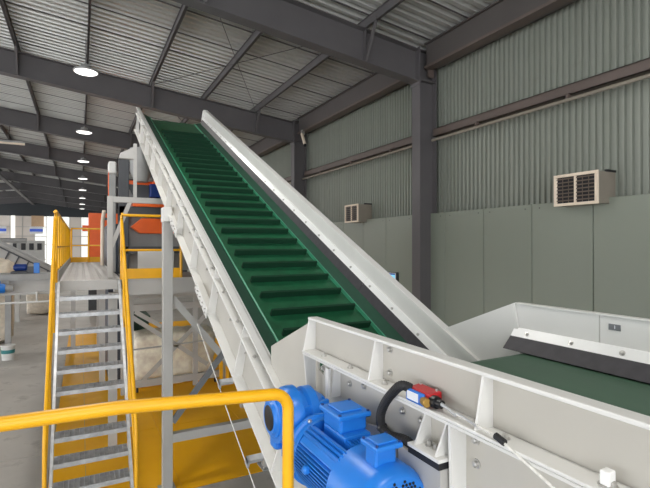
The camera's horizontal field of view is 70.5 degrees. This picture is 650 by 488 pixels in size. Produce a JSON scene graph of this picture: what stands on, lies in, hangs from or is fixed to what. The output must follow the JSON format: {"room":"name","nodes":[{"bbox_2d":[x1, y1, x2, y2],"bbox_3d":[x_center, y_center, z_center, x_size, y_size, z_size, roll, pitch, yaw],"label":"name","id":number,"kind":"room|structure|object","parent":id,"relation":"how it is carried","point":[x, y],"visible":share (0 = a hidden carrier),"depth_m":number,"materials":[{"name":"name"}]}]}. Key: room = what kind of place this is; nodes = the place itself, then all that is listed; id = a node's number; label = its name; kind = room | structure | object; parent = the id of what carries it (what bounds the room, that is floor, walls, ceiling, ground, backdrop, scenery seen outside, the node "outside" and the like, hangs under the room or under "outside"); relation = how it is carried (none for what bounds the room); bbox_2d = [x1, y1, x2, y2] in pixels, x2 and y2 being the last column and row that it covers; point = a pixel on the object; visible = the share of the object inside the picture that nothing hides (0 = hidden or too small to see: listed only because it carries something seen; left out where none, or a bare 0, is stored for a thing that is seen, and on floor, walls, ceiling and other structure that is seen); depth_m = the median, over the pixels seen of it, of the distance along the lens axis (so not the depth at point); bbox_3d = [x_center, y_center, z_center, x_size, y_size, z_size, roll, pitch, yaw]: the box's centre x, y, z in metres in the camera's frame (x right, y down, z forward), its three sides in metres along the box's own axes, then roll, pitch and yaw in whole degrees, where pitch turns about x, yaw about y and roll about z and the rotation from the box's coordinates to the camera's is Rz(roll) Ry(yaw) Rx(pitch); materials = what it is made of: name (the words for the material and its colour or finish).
{"room":"waste facility","nodes":[
{"label":"waste facility","id":0,"kind":"room"},
{"bbox_2d":[0,202,106,264],"bbox_3d":[-31.158,-0.936,49.227,22.080,8.394,0.830,0,0,-28],"label":"wall","id":1,"kind":"structure","parent":0,"point":[29,221],"depth_m":49.61,"materials":[{"name":"grey paint"}]},
{"bbox_2d":[0,290,275,487],"bbox_3d":[-16.290,3.266,20.777,22.700,0.204,71.994,0,0,-28],"label":"floor","id":2,"kind":"structure","parent":0,"point":[214,461],"depth_m":7.91,"materials":[{"name":"yellow paint"}]},
{"bbox_2d":[0,258,13,342],"bbox_3d":[-10.346,1.790,14.546,0.845,2.714,1.248,0,0,-28],"label":"bag","id":3,"kind":"object","parent":2,"relation":"on","point":[6,266],"visible":0.48,"depth_m":14.18,"materials":[{"name":"beige fabric"}]},
{"bbox_2d":[0,343,15,360],"bbox_3d":[-8.622,2.941,12.510,0.350,0.400,0.350,0,0,-28],"label":"bucket","id":4,"kind":"object","parent":2,"relation":"on","point":[7,350],"visible":1,"depth_m":12.40,"materials":[{"name":"white paint"}]},
{"bbox_2d":[0,238,26,298],"bbox_3d":[-21.974,1.413,24.563,10.200,3.533,0.280,0,0,-28],"label":"pipe","id":5,"kind":"object","parent":2,"relation":"on","point":[18,241],"visible":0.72,"depth_m":26.65,"materials":[{"name":"grey metal"}]},
{"bbox_2d":[0,240,50,321],"bbox_3d":[-12.896,0.963,18.529,4.073,4.395,0.970,0,0,-28],"label":"conveyor","id":6,"kind":"object","parent":2,"relation":"on","point":[7,251],"visible":0.36,"depth_m":18.47,"materials":[{"name":"metal"}]},
{"bbox_2d":[10,241,44,270],"bbox_3d":[-27.264,1.463,42.217,2.600,3.550,1.050,0,0,-28],"label":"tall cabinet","id":7,"kind":"object","parent":2,"relation":"on","point":[36,249],"visible":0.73,"depth_m":42.05,"materials":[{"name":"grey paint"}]},
{"bbox_2d":[0,272,60,343],"bbox_3d":[-11.569,1.988,11.668,8.500,2.300,1.130,0,0,-28],"label":"conveyor","id":8,"kind":"object","parent":2,"relation":"on","point":[29,283],"visible":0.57,"depth_m":12.89,"materials":[{"name":"white metal"}]},
{"bbox_2d":[0,281,13,292],"bbox_3d":[-8.791,1.166,12.494,0.580,0.330,0.480,0,0,-28],"label":"motor","id":9,"kind":"object","parent":8,"relation":"attached to","point":[4,288],"visible":1,"depth_m":12.40,"materials":[{"name":"blue paint"}]},
{"bbox_2d":[10,263,39,273],"bbox_3d":[-8.645,0.693,13.297,0.690,0.300,0.600,0,0,-28],"label":"motor","id":10,"kind":"object","parent":8,"relation":"on","point":[19,268],"visible":0.96,"depth_m":13.16,"materials":[{"name":"blue paint"}]},
{"bbox_2d":[26,294,49,313],"bbox_3d":[-12.889,2.337,20.884,1.122,1.662,1.218,0,0,-28],"label":"bag","id":11,"kind":"object","parent":2,"relation":"on","point":[32,308],"visible":0.34,"depth_m":20.34,"materials":[{"name":"beige fabric"}]},
{"bbox_2d":[42,211,137,487],"bbox_3d":[-2.776,1.335,5.451,0.868,3.566,2.580,0,0,-28],"label":"stair","id":12,"kind":"structure","parent":2,"relation":"on","point":[108,478],"depth_m":5.39,"materials":[{"name":"metal"}]},
{"bbox_2d":[58,257,121,446],"bbox_3d":[-5.231,1.758,10.133,0.830,2.750,8.216,0,0,-28],"label":"walkway","id":13,"kind":"object","parent":2,"relation":"on","point":[73,277],"visible":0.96,"depth_m":6.84,"materials":[{"name":"grey paint"}]},
{"bbox_2d":[54,210,69,282],"bbox_3d":[-5.572,0.042,9.864,0.042,0.981,8.351,0,0,-28],"label":"rail","id":14,"kind":"object","parent":13,"relation":"attached to","point":[62,251],"visible":0.7,"depth_m":7.83,"materials":[{"name":"yellow metal"}]},
{"bbox_2d":[70,228,100,261],"bbox_3d":[-7.108,0.032,13.752,0.880,1.025,0.050,0,0,-28],"label":"rail","id":15,"kind":"object","parent":13,"relation":"on","point":[73,259],"visible":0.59,"depth_m":13.72,"materials":[{"name":"yellow metal"}]},
{"bbox_2d":[108,161,116,271],"bbox_3d":[-4.051,-0.511,8.748,0.140,2.080,0.290,0,0,-28],"label":"post","id":16,"kind":"object","parent":13,"relation":"on","point":[112,166],"visible":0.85,"depth_m":8.65,"materials":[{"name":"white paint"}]},
{"bbox_2d":[82,213,117,310],"bbox_3d":[-10.370,0.894,21.200,1.450,4.550,1.220,0,0,-28],"label":"tall cabinet","id":17,"kind":"object","parent":2,"relation":"on","point":[94,219],"visible":0.34,"depth_m":20.57,"materials":[{"name":"metal"}]},
{"bbox_2d":[100,210,126,379],"bbox_3d":[-5.441,1.155,11.713,0.533,3.967,2.600,0,0,-28],"label":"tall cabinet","id":18,"kind":"object","parent":2,"relation":"on","point":[103,236],"visible":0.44,"depth_m":11.11,"materials":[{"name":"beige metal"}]},
{"bbox_2d":[134,311,149,330],"bbox_3d":[-4.847,2.462,11.797,0.560,1.346,1.080,0,0,-28],"label":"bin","id":19,"kind":"object","parent":2,"relation":"on","point":[137,326],"visible":0.16,"depth_m":11.38,"materials":[{"name":"green plastic"}]},
{"bbox_2d":[113,289,228,395],"bbox_3d":[-3.171,1.983,10.027,2.600,2.300,0.500,0,0,-28],"label":"frame","id":20,"kind":"object","parent":2,"relation":"on","point":[223,372],"visible":0.36,"depth_m":10.00,"materials":[{"name":"grey paint"}]},
{"bbox_2d":[134,324,214,383],"bbox_3d":[-3.551,2.563,10.730,1.919,1.260,0.982,0,0,-28],"label":"bale","id":21,"kind":"object","parent":2,"relation":"on","point":[145,360],"visible":0.42,"depth_m":10.31,"materials":[{"name":"plastic"}]},
{"bbox_2d":[118,272,243,426],"bbox_3d":[-2.287,1.826,8.018,2.320,2.600,1.480,0,0,-28],"label":"landing","id":22,"kind":"object","parent":2,"relation":"on","point":[142,288],"visible":0.13,"depth_m":7.21,"materials":[{"name":"grey paint"}]},
{"bbox_2d":[107,144,162,277],"bbox_3d":[-2.483,-0.535,7.627,2.040,2.120,0.080,0,0,-28],"label":"support frame","id":23,"kind":"object","parent":22,"relation":"on","point":[130,154],"visible":0.77,"depth_m":7.22,"materials":[{"name":"grey paint"}]},
{"bbox_2d":[120,214,181,278],"bbox_3d":[-2.624,0.037,6.985,0.892,0.971,0.042,0,0,-28],"label":"rail","id":24,"kind":"object","parent":22,"relation":"attached to","point":[139,273],"visible":0.54,"depth_m":6.94,"materials":[{"name":"yellow metal"}]},
{"bbox_2d":[134,107,479,487],"bbox_3d":[-1.248,0.154,5.849,1.571,5.923,8.868,0,0,-28],"label":"conveyor","id":25,"kind":"object","parent":2,"relation":"on","point":[262,260],"visible":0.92,"depth_m":4.56,"materials":[{"name":"metal"}]},
{"bbox_2d":[118,147,188,271],"bbox_3d":[-3.228,-0.628,9.949,2.380,2.320,2.400,0,0,-28],"label":"machine","id":26,"kind":"object","parent":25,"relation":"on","point":[139,232],"visible":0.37,"depth_m":8.79,"materials":[{"name":"orange paint"}]},
{"bbox_2d":[197,324,254,487],"bbox_3d":[-0.527,1.231,2.843,0.006,1.125,2.348,0,0,-28],"label":"rope","id":27,"kind":"object","parent":25,"relation":"attached to","point":[197,324],"visible":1,"depth_m":3.03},
{"bbox_2d":[271,302,649,487],"bbox_3d":[1.148,1.724,1.294,1.423,2.760,4.020,0,0,-28],"label":"conveyor","id":28,"kind":"object","parent":2,"relation":"on","point":[567,390],"visible":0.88,"depth_m":1.55,"materials":[{"name":"metal"}]},
{"bbox_2d":[264,384,423,487],"bbox_3d":[0.031,0.796,1.772,0.382,0.419,0.933,0,0,-28],"label":"motor","id":29,"kind":"object","parent":28,"relation":"attached to","point":[335,446],"visible":0.93,"depth_m":1.60,"materials":[{"name":"blue paint"}]},
{"bbox_2d":[406,382,444,408],"bbox_3d":[0.313,0.476,1.433,0.072,0.052,0.143,0,0,-28],"label":"switch","id":30,"kind":"object","parent":28,"relation":"on","point":[425,396],"visible":0.97,"depth_m":1.42,"materials":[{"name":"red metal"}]},
{"bbox_2d":[376,380,413,447],"bbox_3d":[0.233,0.635,1.527,0.056,0.386,0.183,0,0,-42],"label":"hose","id":31,"kind":"object","parent":30,"relation":"attached to","point":[399,386],"visible":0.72,"depth_m":1.53,"materials":[{"name":"black rubber"}]},
{"bbox_2d":[429,395,444,408],"bbox_3d":[0.338,0.479,1.389,0.039,0.038,0.042,0,0,-28],"label":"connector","id":32,"kind":"object","parent":30,"relation":"attached to","point":[434,400],"depth_m":1.38,"materials":[{"name":"black plastic"}]},
{"bbox_2d":[440,402,554,487],"bbox_3d":[0.863,0.576,0.373,0.036,0.216,2.253,0,0,-28],"label":"rope","id":33,"kind":"object","parent":28,"relation":"attached to","point":[496,436],"visible":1,"depth_m":1.15,"materials":[{"name":"fabric"}]},
{"bbox_2d":[598,480,617,487],"bbox_3d":[0.585,0.498,0.951,0.036,0.004,0.036,0,0,-28],"label":"bolt","id":34,"kind":"object","parent":28,"relation":"in","point":[601,483],"depth_m":0.94,"materials":[{"name":"metal"}]},
{"bbox_3d":[-1.148,2.341,0.278,3.240,1.520,1.580,0,0,-28],"label":"platform","id":35,"kind":"object","parent":2,"relation":"on","visible":0},
{"bbox_2d":[0,388,293,487],"bbox_3d":[-1.477,1.009,0.911,3.148,1.148,0.100,0,0,-28],"label":"guard rail","id":36,"kind":"object","parent":35,"relation":"on","point":[120,407],"visible":1,"depth_m":1.43,"materials":[{"name":"yellow metal"}]},
{"bbox_2d":[0,0,496,213],"bbox_3d":[-15.456,-4.184,19.549,22.000,2.011,69.000,0,0,-28],"label":"ceiling","id":37,"kind":"structure","parent":0,"point":[257,66],"depth_m":11.20,"materials":[{"name":"paint"}]},
{"bbox_2d":[0,126,24,145],"bbox_3d":[-11.907,-3.921,15.290,3.280,1.023,0.471,0,0,-28],"label":"lamp","id":38,"kind":"object","parent":37,"relation":"hanging from","point":[8,141],"visible":1,"depth_m":15.71,"materials":[{"name":"beige metal"}]},
{"bbox_2d":[77,145,89,162],"bbox_3d":[-10.886,-4.075,20.727,0.510,0.750,0.510,0,0,-28],"label":"lamp","id":39,"kind":"object","parent":37,"relation":"hanging from","point":[83,160],"visible":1,"depth_m":20.65,"materials":[{"name":"paint"}]},
{"bbox_2d":[76,110,92,133],"bbox_3d":[-8.051,-4.093,15.383,0.510,0.750,0.510,0,0,-28],"label":"lamp","id":40,"kind":"object","parent":37,"relation":"hanging from","point":[83,130],"visible":1,"depth_m":15.34,"materials":[{"name":"paint"}]},
{"bbox_2d":[76,131,91,133],"bbox_3d":[-8.051,-3.724,15.382,0.464,0.012,0.464,0,0,-28],"label":"diffuser","id":41,"kind":"object","parent":40,"relation":"attached to","point":[81,132],"depth_m":15.34,"materials":[{"name":"white plastic"}]},
{"bbox_2d":[73,38,98,75],"bbox_3d":[-5.216,-4.110,10.038,0.510,0.750,0.510,0,0,-28],"label":"lamp","id":42,"kind":"object","parent":37,"relation":"hanging from","point":[85,69],"visible":1,"depth_m":10.00,"materials":[{"name":"paint"}]},
{"bbox_2d":[74,68,97,75],"bbox_3d":[-5.216,-3.741,10.037,0.464,0.012,0.464,0,0,-28],"label":"diffuser","id":43,"kind":"object","parent":42,"relation":"attached to","point":[82,71],"depth_m":9.98,"materials":[{"name":"white plastic"}]},
{"bbox_2d":[182,0,649,326],"bbox_3d":[-6.570,-0.466,25.704,0.720,7.300,71.570,0,0,-28],"label":"wall","id":44,"kind":"structure","parent":0,"point":[457,166],"depth_m":7.84,"materials":[{"name":"metal"}]},
{"bbox_2d":[301,130,306,146],"bbox_3d":[-0.635,-3.201,13.925,0.132,0.587,0.494,0,0,-15],"label":"tube","id":45,"kind":"object","parent":44,"relation":"attached to","point":[302,131],"visible":1,"depth_m":13.90,"materials":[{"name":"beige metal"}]},
{"bbox_2d":[345,203,371,222],"bbox_3d":[0.838,-0.777,11.676,0.420,0.470,0.640,0,0,-28],"label":"cooler","id":46,"kind":"object","parent":44,"relation":"attached to","point":[354,213],"visible":1,"depth_m":11.46,"materials":[{"name":"beige metal"}]},
{"bbox_2d":[387,271,398,281],"bbox_3d":[1.496,0.884,10.469,0.083,0.500,0.500,0,0,-28],"label":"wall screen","id":47,"kind":"object","parent":44,"relation":"attached to","point":[395,275],"visible":0.3,"depth_m":10.26,"materials":[{"name":"blue glass"}]},
{"bbox_2d":[554,169,615,206],"bbox_3d":[3.621,-0.766,6.428,0.420,0.465,0.640,0,0,-28],"label":"cooler","id":48,"kind":"object","parent":44,"relation":"attached to","point":[593,187],"visible":1,"depth_m":6.24,"materials":[{"name":"beige metal"}]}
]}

